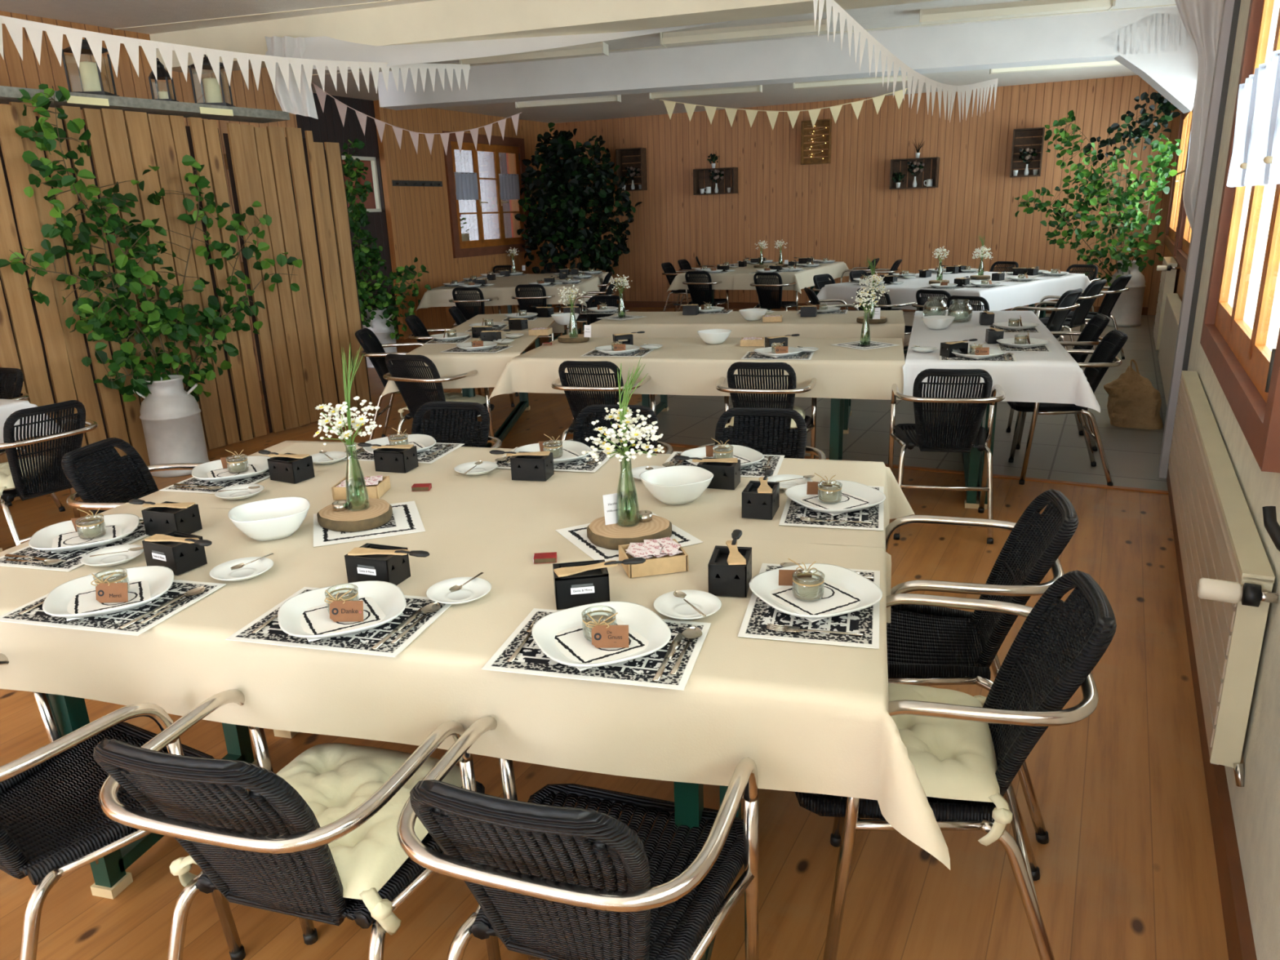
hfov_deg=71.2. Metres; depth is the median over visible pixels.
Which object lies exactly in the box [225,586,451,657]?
place mat
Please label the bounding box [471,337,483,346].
glass jar
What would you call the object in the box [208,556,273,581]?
saucer
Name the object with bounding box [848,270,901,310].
wicker armchair
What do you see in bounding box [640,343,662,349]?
saucer
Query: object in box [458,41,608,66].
ceiling lamp
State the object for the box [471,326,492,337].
grill
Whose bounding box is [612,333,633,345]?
grill
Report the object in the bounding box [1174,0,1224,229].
fabric drape
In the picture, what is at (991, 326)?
pan
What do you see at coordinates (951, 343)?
wooden spatula
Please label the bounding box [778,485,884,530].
place mat
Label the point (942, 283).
glass jar
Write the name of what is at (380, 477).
sachet
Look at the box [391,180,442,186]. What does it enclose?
rail
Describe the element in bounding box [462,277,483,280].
dinner plate
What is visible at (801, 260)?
grill
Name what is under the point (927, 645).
wicker armchair
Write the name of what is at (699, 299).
wicker armchair
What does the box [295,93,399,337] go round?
door
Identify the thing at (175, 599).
table knife
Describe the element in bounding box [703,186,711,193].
mug
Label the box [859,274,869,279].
glass jar
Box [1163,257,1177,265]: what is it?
radiator valve
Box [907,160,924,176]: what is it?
dried flowers
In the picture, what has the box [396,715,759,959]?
wicker armchair
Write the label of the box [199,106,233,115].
paper strip
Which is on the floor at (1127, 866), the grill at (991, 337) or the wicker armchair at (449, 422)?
the wicker armchair at (449, 422)
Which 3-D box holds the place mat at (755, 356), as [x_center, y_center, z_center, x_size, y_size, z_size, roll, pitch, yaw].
[0.718,-0.647,4.646,0.352,0.002,0.246,3,17,15]
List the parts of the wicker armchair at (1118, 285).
seat, armrest, backrest, leg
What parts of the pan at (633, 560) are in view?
handle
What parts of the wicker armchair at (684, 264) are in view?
leg, backrest, armrest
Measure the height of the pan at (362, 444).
0.030 m
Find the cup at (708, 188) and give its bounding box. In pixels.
[706,186,711,193]
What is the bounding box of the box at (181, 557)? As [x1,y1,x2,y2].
[142,530,207,575]
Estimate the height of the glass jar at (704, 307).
0.065 m
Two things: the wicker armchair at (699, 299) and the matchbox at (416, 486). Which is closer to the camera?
the matchbox at (416, 486)
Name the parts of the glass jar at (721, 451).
glass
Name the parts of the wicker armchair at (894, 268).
armrest, backrest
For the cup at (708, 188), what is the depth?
13.49 m
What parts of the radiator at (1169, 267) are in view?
panel, thermostat knob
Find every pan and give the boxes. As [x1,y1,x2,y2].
[128,498,182,513]
[151,533,212,546]
[257,449,297,462]
[355,546,429,559]
[357,442,405,451]
[480,324,499,327]
[488,328,511,332]
[488,449,544,458]
[560,557,645,577]
[621,331,644,335]
[673,455,733,466]
[713,528,747,563]
[746,469,775,492]
[773,333,799,338]
[952,338,977,344]
[988,324,995,331]
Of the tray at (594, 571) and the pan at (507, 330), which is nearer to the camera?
the tray at (594, 571)
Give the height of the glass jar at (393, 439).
0.065 m
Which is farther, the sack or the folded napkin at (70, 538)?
the sack
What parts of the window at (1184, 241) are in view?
frame, sash, sash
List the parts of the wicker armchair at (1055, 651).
leg, leg, seat, rail, armrest, leg, leg, backrest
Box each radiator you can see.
[1153,257,1179,350]
[1158,293,1193,407]
[1168,370,1278,786]
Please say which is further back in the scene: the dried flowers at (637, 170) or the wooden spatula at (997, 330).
the dried flowers at (637, 170)
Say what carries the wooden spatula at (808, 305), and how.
on the pan
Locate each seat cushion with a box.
[0,455,52,497]
[169,742,462,935]
[397,392,485,422]
[724,404,807,431]
[888,682,1013,846]
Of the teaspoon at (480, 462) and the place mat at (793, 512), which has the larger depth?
the teaspoon at (480, 462)
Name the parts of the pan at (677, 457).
handle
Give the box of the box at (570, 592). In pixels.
[552,559,609,609]
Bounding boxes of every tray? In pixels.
[149,506,182,513]
[151,533,193,546]
[274,457,297,462]
[355,546,394,559]
[380,448,405,451]
[516,455,544,458]
[560,562,602,577]
[703,462,733,466]
[713,549,747,563]
[746,483,775,492]
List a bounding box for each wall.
[0,10,297,399]
[0,102,346,501]
[313,142,371,411]
[384,107,562,335]
[453,149,511,240]
[553,75,1181,315]
[1163,48,1234,326]
[1187,0,1279,959]
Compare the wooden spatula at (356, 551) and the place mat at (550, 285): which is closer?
the wooden spatula at (356, 551)
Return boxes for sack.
[1103,359,1163,429]
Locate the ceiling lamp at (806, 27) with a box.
[660,17,827,47]
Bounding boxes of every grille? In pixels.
[1166,293,1182,326]
[1181,370,1275,583]
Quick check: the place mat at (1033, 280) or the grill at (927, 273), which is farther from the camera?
the grill at (927, 273)
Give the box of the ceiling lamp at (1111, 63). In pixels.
[989,60,1122,75]
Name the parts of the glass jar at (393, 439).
glass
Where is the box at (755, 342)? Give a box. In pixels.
[740,337,764,346]
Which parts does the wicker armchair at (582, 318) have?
seat, leg, armrest, backrest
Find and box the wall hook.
[1262,506,1279,551]
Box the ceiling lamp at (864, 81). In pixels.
[793,75,912,89]
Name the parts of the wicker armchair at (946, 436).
leg, rail, leg, seat, armrest, backrest, leg, rail, leg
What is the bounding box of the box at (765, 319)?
[762,315,782,322]
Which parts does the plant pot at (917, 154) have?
pot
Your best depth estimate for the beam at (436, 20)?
5.95 m
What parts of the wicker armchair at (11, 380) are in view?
rail, backrest, armrest, leg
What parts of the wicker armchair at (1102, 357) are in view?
leg, leg, seat, rail, leg, armrest, leg, backrest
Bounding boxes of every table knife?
[4,553,66,562]
[118,593,185,629]
[173,483,225,488]
[353,448,364,454]
[370,607,422,650]
[652,632,682,682]
[674,459,683,466]
[862,575,873,579]
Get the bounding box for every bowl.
[227,496,310,541]
[551,312,578,324]
[639,465,713,505]
[697,328,731,344]
[738,308,767,320]
[904,275,916,278]
[921,315,955,329]
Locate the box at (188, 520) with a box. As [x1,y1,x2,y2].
[141,501,202,536]
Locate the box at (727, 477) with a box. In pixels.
[697,457,740,489]
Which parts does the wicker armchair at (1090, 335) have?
leg, leg, armrest, leg, backrest, leg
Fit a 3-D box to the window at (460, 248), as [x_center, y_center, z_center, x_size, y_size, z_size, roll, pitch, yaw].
[-2.194,-4.161,13.088,0.088,1.664,1.921,6,19,26]
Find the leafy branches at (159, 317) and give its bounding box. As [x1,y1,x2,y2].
[0,83,302,402]
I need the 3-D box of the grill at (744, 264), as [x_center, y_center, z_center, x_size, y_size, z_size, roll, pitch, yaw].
[1.352,-2.846,11.777,0.076,0.066,0.105,6,19,26]
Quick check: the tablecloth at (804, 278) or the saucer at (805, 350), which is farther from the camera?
the tablecloth at (804, 278)
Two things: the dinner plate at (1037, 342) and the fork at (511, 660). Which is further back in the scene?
the dinner plate at (1037, 342)
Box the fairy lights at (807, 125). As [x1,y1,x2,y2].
[805,124,826,159]
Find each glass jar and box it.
[71,508,106,539]
[90,567,129,603]
[220,449,248,473]
[324,583,363,622]
[386,427,408,444]
[443,328,456,337]
[449,279,457,284]
[467,280,474,285]
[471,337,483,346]
[481,318,493,325]
[516,308,526,315]
[536,279,544,284]
[538,433,563,458]
[581,605,628,648]
[597,302,607,310]
[611,339,625,351]
[701,302,711,310]
[705,438,733,458]
[763,266,769,271]
[771,342,787,353]
[778,558,824,602]
[788,264,795,269]
[806,472,842,503]
[815,302,827,310]
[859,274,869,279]
[898,269,908,274]
[923,296,946,316]
[934,265,943,270]
[939,279,947,285]
[947,299,972,322]
[965,265,970,270]
[968,342,989,355]
[980,277,991,284]
[1008,316,1022,326]
[1013,332,1030,344]
[1017,273,1028,278]
[1050,267,1060,273]
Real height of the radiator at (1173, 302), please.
0.546 m
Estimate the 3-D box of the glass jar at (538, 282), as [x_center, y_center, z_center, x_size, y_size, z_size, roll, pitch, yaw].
[-1.091,-2.166,9.754,0.066,0.065,0.100,-10,19,-26]
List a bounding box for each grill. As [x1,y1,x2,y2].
[468,278,477,283]
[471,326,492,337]
[475,279,487,285]
[480,331,501,342]
[487,274,495,279]
[499,271,510,276]
[508,319,528,329]
[536,307,554,317]
[545,277,552,284]
[559,272,567,279]
[560,269,569,275]
[563,306,580,316]
[571,268,578,274]
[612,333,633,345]
[682,304,698,315]
[707,545,751,597]
[719,265,728,271]
[738,261,746,266]
[751,258,759,263]
[764,336,787,347]
[768,265,777,271]
[772,265,782,271]
[788,261,796,266]
[798,257,807,263]
[800,306,817,316]
[806,257,813,262]
[883,275,897,284]
[919,270,931,277]
[939,341,968,357]
[946,266,959,273]
[954,278,966,286]
[955,278,969,286]
[958,265,965,272]
[978,311,994,324]
[985,328,1004,343]
[991,272,1004,280]
[1013,268,1026,275]
[1025,267,1038,275]
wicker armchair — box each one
[0,367,65,511]
[0,400,97,546]
[0,653,245,959]
[61,437,203,514]
[93,688,501,959]
[355,328,436,439]
[382,353,494,445]
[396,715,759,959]
[404,314,481,395]
[411,401,501,448]
[448,287,501,319]
[448,306,518,407]
[484,265,518,314]
[511,284,562,341]
[536,262,568,306]
[551,360,657,453]
[564,404,672,453]
[566,295,627,334]
[567,271,613,333]
[573,280,617,334]
[661,262,701,311]
[677,258,715,311]
[682,271,728,310]
[695,256,721,306]
[696,407,826,459]
[715,361,817,458]
[749,272,797,311]
[794,569,1116,959]
[804,287,859,311]
[812,273,856,311]
[840,257,879,283]
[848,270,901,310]
[853,288,919,334]
[857,488,1078,844]
[866,258,902,277]
[888,368,1005,544]
[911,288,980,311]
[942,295,1013,311]
[989,261,1018,311]
[1005,313,1110,451]
[1007,329,1128,485]
[1011,288,1082,349]
[1036,279,1106,350]
[1046,264,1101,337]
[1058,274,1132,359]
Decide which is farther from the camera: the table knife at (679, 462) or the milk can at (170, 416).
the milk can at (170, 416)
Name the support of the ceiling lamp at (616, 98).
attached to the ceiling
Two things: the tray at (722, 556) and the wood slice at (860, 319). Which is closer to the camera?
the tray at (722, 556)
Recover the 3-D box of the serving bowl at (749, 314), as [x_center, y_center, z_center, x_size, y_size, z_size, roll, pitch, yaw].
[0.776,-1.132,6.130,0.187,0.069,0.172,-13,20,-33]
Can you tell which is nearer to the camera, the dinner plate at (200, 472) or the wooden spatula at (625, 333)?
the dinner plate at (200, 472)
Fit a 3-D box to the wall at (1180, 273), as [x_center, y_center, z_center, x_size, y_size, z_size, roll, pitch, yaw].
[4.926,-2.463,7.811,0.220,2.900,8.163,7,19,27]
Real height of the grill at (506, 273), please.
0.066 m
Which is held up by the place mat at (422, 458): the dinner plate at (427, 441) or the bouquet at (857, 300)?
the dinner plate at (427, 441)
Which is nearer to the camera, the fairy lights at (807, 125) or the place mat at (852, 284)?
the place mat at (852, 284)
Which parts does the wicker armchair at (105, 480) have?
backrest, armrest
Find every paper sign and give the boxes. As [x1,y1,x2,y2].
[583,324,591,337]
[602,493,624,524]
[872,307,880,319]
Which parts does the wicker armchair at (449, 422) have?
backrest, armrest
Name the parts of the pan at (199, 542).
handle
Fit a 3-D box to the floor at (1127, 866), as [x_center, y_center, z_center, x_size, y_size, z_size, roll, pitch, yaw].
[-1.855,-1.135,9.343,13.300,0.080,21.000,7,19,27]
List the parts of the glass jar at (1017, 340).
glass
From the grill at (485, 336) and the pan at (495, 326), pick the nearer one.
the grill at (485, 336)
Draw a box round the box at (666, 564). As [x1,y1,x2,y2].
[617,538,688,577]
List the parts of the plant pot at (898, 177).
pot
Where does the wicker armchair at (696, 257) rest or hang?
on the floor at (1127, 866)
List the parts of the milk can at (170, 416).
handle, handle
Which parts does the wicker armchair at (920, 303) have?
backrest, armrest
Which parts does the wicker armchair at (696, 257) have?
armrest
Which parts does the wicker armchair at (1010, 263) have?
backrest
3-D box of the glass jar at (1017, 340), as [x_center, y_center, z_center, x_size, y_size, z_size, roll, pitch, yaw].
[1.997,-0.738,4.647,0.100,0.065,0.066,-7,17,-16]
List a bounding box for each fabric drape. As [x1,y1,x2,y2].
[265,20,735,70]
[265,35,318,119]
[1100,12,1198,113]
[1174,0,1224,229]
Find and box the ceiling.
[0,0,1177,123]
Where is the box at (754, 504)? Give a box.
[742,480,779,519]
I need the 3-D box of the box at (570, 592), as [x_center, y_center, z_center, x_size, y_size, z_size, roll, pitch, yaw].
[-0.117,0.207,1.778,0.105,0.066,0.077,-4,17,-7]
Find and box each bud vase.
[631,180,635,189]
[714,183,718,193]
[912,176,916,186]
[1023,164,1028,175]
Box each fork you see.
[17,600,44,615]
[251,614,277,634]
[426,444,451,457]
[506,616,543,662]
[586,451,603,465]
[762,456,772,470]
[766,623,862,636]
[800,516,871,524]
[1003,329,1035,331]
[1008,348,1044,350]
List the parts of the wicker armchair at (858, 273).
backrest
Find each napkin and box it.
[51,525,122,552]
[66,580,151,621]
[207,464,263,482]
[299,596,386,641]
[313,501,425,546]
[375,441,430,451]
[553,448,586,459]
[554,619,648,671]
[555,512,702,561]
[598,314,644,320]
[696,453,758,463]
[769,579,860,622]
[800,491,869,515]
[831,340,899,350]
[1001,342,1045,347]
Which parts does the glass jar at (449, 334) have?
glass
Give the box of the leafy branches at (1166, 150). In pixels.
[1014,104,1182,286]
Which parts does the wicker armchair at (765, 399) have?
leg, backrest, armrest, rail, leg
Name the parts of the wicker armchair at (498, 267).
backrest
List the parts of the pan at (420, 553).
handle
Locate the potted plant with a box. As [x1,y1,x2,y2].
[514,122,642,275]
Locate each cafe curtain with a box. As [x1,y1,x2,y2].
[453,172,478,200]
[497,173,519,199]
[1226,67,1258,186]
[1244,49,1279,186]
[1268,106,1279,184]
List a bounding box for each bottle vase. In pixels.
[344,441,369,511]
[568,308,577,337]
[616,453,639,526]
[617,293,625,317]
[759,251,763,265]
[778,250,782,264]
[859,312,870,344]
[867,292,875,319]
[936,261,942,280]
[977,257,983,275]
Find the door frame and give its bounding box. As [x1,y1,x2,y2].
[373,100,408,338]
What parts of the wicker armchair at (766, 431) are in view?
backrest, armrest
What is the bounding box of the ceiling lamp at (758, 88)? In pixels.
[649,84,762,100]
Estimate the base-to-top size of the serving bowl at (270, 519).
0.069 m
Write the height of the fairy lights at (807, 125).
0.465 m
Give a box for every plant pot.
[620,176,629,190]
[707,153,719,168]
[892,172,905,187]
[912,140,924,158]
[1013,169,1017,176]
[1033,168,1038,174]
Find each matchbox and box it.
[410,483,431,491]
[533,551,556,564]
[542,342,551,345]
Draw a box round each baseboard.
[562,300,1148,315]
[1166,468,1257,959]
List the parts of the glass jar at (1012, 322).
glass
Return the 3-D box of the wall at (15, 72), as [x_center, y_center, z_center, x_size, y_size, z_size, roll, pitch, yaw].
[-5.553,-0.950,3.967,0.121,2.900,10.293,7,19,28]
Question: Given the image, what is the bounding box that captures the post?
[1158,0,1234,478]
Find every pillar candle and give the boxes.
[79,61,101,91]
[158,91,168,98]
[202,77,222,102]
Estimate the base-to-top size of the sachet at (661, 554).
0.003 m
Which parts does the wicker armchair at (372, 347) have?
backrest, leg, leg, armrest, rail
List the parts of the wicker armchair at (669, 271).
leg, backrest, armrest, leg, leg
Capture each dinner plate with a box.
[28,513,139,551]
[42,565,173,617]
[191,455,271,481]
[277,580,405,638]
[362,434,435,454]
[429,332,469,340]
[442,282,464,285]
[455,341,497,350]
[459,283,481,287]
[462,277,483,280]
[469,321,505,328]
[480,273,499,276]
[504,312,537,318]
[509,271,523,275]
[514,440,591,464]
[528,281,551,285]
[531,601,671,666]
[559,279,581,283]
[571,274,591,278]
[582,270,601,273]
[587,306,617,312]
[595,344,639,354]
[680,444,764,467]
[694,267,711,271]
[698,306,724,312]
[702,269,722,272]
[749,563,882,618]
[753,346,803,357]
[755,269,777,272]
[763,259,773,262]
[782,267,802,271]
[784,480,885,513]
[800,263,820,266]
[816,259,835,262]
[817,306,840,312]
[860,280,884,284]
[892,272,915,276]
[928,268,946,272]
[929,283,957,288]
[951,347,1004,359]
[961,268,978,271]
[972,281,999,286]
[992,321,1039,329]
[996,337,1049,347]
[1008,276,1036,280]
[1037,270,1048,273]
[1042,271,1068,275]
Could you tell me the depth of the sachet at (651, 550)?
1.91 m
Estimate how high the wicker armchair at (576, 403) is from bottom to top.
0.804 m
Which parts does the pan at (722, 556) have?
handle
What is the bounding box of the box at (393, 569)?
[344,542,410,585]
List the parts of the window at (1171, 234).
frame, sash, sash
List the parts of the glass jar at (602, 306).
glass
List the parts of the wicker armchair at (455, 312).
backrest, leg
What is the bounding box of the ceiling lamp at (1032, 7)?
[919,0,1115,26]
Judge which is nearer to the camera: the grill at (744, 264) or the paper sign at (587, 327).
the paper sign at (587, 327)
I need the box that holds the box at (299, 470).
[266,453,315,484]
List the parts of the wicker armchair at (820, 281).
armrest, backrest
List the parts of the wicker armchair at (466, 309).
backrest, armrest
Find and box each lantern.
[62,37,119,96]
[148,57,178,102]
[188,54,235,106]
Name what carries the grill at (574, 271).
on the tablecloth at (591, 284)
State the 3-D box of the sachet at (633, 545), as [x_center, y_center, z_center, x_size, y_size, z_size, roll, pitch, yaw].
[-0.006,0.145,1.941,0.034,0.003,0.056,-1,17,3]
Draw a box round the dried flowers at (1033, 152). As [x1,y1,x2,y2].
[1018,147,1037,164]
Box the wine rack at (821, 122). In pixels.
[800,119,831,164]
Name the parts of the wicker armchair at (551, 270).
backrest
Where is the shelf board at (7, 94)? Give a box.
[0,85,289,123]
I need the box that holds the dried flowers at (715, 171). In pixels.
[708,168,724,183]
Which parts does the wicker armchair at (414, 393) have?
leg, backrest, armrest, leg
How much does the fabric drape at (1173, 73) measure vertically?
0.744 m
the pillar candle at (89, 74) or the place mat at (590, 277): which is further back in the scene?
the place mat at (590, 277)
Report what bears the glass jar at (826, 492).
on the folded napkin at (848, 500)
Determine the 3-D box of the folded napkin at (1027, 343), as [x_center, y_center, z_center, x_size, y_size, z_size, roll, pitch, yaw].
[1.995,-0.703,4.651,0.148,0.004,0.148,-10,19,-26]
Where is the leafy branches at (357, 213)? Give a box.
[342,138,431,339]
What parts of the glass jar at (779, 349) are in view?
glass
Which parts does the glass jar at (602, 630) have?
glass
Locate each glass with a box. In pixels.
[332,500,347,511]
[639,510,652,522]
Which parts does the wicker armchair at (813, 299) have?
backrest, armrest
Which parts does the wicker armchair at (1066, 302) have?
armrest, leg, backrest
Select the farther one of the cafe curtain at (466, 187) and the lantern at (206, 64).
the cafe curtain at (466, 187)
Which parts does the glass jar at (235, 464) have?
glass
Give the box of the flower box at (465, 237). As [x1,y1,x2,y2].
[459,214,469,240]
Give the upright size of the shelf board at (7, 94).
0.060 m
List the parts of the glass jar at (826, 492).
glass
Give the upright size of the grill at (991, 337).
0.066 m
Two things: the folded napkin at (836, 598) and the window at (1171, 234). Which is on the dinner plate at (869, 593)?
the folded napkin at (836, 598)
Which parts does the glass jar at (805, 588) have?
glass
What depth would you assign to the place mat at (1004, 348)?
4.57 m
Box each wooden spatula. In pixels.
[142,502,195,508]
[144,533,199,543]
[268,453,309,458]
[347,547,409,555]
[371,444,413,448]
[481,330,502,332]
[506,451,550,456]
[553,560,618,577]
[613,333,635,335]
[692,457,737,462]
[725,540,746,564]
[757,476,772,493]
[767,335,790,338]
[797,305,816,306]
[945,340,967,344]
[990,327,1003,331]
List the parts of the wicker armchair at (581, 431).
backrest, armrest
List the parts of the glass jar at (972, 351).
glass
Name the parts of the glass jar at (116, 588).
glass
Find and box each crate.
[615,147,647,191]
[693,167,737,195]
[888,156,939,189]
[1009,127,1044,177]
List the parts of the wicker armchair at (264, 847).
leg, backrest, leg, armrest, seat, leg, rail, leg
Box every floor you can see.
[0,306,1228,959]
[568,311,1168,490]
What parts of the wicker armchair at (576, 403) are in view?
leg, backrest, armrest, leg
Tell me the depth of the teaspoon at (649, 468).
2.61 m
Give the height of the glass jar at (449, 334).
0.065 m
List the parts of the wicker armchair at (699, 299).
backrest, armrest, leg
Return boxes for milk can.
[133,374,209,477]
[362,308,397,368]
[1106,260,1146,327]
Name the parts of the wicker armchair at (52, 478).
leg, seat, backrest, armrest, leg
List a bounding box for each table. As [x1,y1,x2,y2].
[48,693,741,959]
[273,728,743,798]
[462,320,554,447]
[473,305,511,313]
[533,304,586,347]
[580,394,844,460]
[641,394,851,433]
[704,289,761,308]
[763,285,817,310]
[858,306,908,354]
[957,401,997,509]
[1027,303,1046,318]
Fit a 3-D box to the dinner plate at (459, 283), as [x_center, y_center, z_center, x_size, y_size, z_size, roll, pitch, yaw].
[-2.114,-2.221,10.151,0.233,0.028,0.233,-12,19,-30]
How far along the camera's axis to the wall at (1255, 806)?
2.03 m
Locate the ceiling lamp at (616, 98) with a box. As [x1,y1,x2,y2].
[515,94,621,109]
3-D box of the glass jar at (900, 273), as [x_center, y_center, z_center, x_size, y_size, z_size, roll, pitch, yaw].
[2.742,-2.159,9.295,0.100,0.065,0.066,2,17,13]
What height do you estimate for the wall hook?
0.078 m
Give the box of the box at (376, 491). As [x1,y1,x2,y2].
[331,475,391,499]
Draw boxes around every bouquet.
[313,344,382,504]
[505,247,519,270]
[557,284,586,335]
[581,357,664,519]
[608,274,631,315]
[755,240,767,263]
[774,239,787,263]
[851,286,882,342]
[857,257,889,316]
[932,246,949,279]
[972,235,992,274]
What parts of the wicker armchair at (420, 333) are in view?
backrest, armrest, leg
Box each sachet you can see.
[335,481,346,487]
[365,479,378,485]
[369,475,382,480]
[625,548,647,557]
[626,551,652,559]
[629,542,644,550]
[644,539,659,548]
[644,545,662,555]
[653,551,666,557]
[656,537,678,546]
[660,544,681,554]
[661,546,682,555]
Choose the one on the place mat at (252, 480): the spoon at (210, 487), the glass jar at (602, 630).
the spoon at (210, 487)
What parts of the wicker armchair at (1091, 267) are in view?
backrest, armrest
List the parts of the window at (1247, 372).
handle, frame, sash, sash, sash, handle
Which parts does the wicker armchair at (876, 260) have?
armrest, backrest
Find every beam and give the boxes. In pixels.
[149,0,937,74]
[377,6,1192,110]
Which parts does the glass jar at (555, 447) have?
glass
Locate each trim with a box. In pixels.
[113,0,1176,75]
[566,433,1168,494]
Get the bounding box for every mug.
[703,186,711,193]
[924,178,933,186]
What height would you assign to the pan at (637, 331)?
0.030 m
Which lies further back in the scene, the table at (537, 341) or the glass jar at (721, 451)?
the table at (537, 341)
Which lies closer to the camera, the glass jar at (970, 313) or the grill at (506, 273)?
the glass jar at (970, 313)
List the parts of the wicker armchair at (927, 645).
rail, seat, armrest, leg, leg, backrest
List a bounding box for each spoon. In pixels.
[5,558,63,564]
[139,586,204,624]
[176,486,223,489]
[390,602,440,644]
[494,456,508,462]
[662,453,680,466]
[669,626,702,675]
[780,562,859,573]
[1005,352,1013,359]
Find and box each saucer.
[80,544,143,566]
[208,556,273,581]
[214,484,263,500]
[311,451,346,464]
[426,577,491,604]
[453,461,497,475]
[483,283,494,285]
[493,338,514,343]
[503,333,524,337]
[627,465,663,479]
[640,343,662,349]
[653,589,721,620]
[765,310,774,314]
[767,474,813,490]
[797,346,818,352]
[889,281,903,284]
[910,346,937,352]
[962,284,976,287]
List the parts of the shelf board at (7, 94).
paper strip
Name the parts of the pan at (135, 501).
handle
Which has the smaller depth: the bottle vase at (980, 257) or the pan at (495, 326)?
the pan at (495, 326)
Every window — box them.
[342,155,382,212]
[442,130,530,257]
[1164,107,1193,256]
[1175,201,1191,273]
[1200,0,1279,472]
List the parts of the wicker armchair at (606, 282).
armrest, backrest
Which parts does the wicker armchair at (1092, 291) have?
leg, seat, leg, armrest, backrest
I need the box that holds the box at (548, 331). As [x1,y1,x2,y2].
[528,327,552,335]
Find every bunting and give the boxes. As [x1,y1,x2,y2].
[0,15,470,93]
[311,81,521,155]
[659,88,907,129]
[813,0,998,122]
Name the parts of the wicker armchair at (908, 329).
backrest, armrest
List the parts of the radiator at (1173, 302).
plate, panel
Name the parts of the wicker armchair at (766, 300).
backrest, armrest, seat, leg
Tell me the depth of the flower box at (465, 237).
13.07 m
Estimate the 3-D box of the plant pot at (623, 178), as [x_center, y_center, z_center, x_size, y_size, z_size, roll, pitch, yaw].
[-0.262,-4.668,14.052,0.181,0.209,0.187,3,17,15]
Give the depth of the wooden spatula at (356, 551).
1.88 m
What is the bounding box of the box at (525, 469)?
[510,451,554,481]
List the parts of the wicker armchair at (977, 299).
backrest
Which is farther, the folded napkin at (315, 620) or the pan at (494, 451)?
the pan at (494, 451)
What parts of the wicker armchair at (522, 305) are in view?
backrest, armrest, leg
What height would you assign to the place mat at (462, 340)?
0.002 m
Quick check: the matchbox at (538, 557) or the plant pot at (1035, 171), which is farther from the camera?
the plant pot at (1035, 171)
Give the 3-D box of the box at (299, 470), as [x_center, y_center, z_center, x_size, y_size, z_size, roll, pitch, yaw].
[-1.055,-0.036,2.704,0.105,0.066,0.076,7,19,27]
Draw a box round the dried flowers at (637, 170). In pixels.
[624,166,639,180]
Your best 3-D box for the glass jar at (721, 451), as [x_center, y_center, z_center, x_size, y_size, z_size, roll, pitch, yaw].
[0.245,-0.091,2.699,0.066,0.065,0.100,-8,18,-19]
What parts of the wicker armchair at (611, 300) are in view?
backrest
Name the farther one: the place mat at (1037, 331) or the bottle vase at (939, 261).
the bottle vase at (939, 261)
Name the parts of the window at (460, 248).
sash, handle, sash, sash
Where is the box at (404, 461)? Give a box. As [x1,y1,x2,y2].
[373,444,418,473]
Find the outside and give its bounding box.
[342,153,513,237]
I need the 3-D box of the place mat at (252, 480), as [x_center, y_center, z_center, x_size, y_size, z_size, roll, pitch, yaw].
[-1.254,-0.014,2.765,0.246,0.002,0.352,3,17,15]
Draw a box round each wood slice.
[316,497,392,532]
[557,333,589,342]
[586,513,671,550]
[753,264,768,267]
[776,263,788,266]
[856,315,887,324]
[928,280,949,284]
[969,275,990,279]
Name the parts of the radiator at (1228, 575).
panel, thermostat knob, plate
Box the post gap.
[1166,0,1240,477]
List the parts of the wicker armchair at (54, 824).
leg, leg, seat, armrest, rail, leg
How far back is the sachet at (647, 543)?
1.95 m
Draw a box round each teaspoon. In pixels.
[89,546,143,556]
[217,485,259,491]
[230,552,273,569]
[319,450,333,460]
[448,572,483,591]
[463,460,482,474]
[645,466,653,470]
[673,590,706,617]
[776,475,814,482]
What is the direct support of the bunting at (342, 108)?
hanging from the beam at (1075, 38)
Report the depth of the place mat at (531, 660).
1.53 m
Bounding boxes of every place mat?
[0,517,148,571]
[0,573,226,635]
[159,470,270,493]
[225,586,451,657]
[342,442,464,463]
[423,335,472,344]
[440,285,459,287]
[440,346,512,352]
[452,285,488,288]
[464,324,508,332]
[481,608,711,690]
[493,447,615,472]
[501,315,537,321]
[542,284,557,286]
[560,281,582,284]
[572,276,593,279]
[580,310,627,313]
[580,349,653,356]
[662,451,784,477]
[680,310,732,314]
[708,271,728,273]
[737,563,879,648]
[741,351,813,359]
[749,271,782,273]
[778,269,806,271]
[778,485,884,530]
[796,265,822,267]
[796,310,848,314]
[848,280,876,283]
[852,284,895,286]
[919,285,966,289]
[938,352,1017,361]
[963,271,988,273]
[964,284,1008,288]
[993,324,1040,333]
[995,343,1051,351]
[1001,279,1044,282]
[1038,274,1073,276]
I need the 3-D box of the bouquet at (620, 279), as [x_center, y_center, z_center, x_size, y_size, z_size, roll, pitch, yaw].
[-0.132,-1.349,6.515,0.146,0.298,0.151,5,18,22]
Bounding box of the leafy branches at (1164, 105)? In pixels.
[1084,92,1180,253]
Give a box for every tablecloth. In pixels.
[0,399,62,443]
[0,502,950,870]
[138,440,915,551]
[381,311,564,397]
[416,273,543,310]
[488,337,905,399]
[501,271,617,306]
[589,310,904,348]
[666,262,784,291]
[733,261,849,293]
[816,271,1005,308]
[894,271,1091,311]
[902,311,1100,413]
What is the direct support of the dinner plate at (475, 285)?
on the place mat at (480, 286)

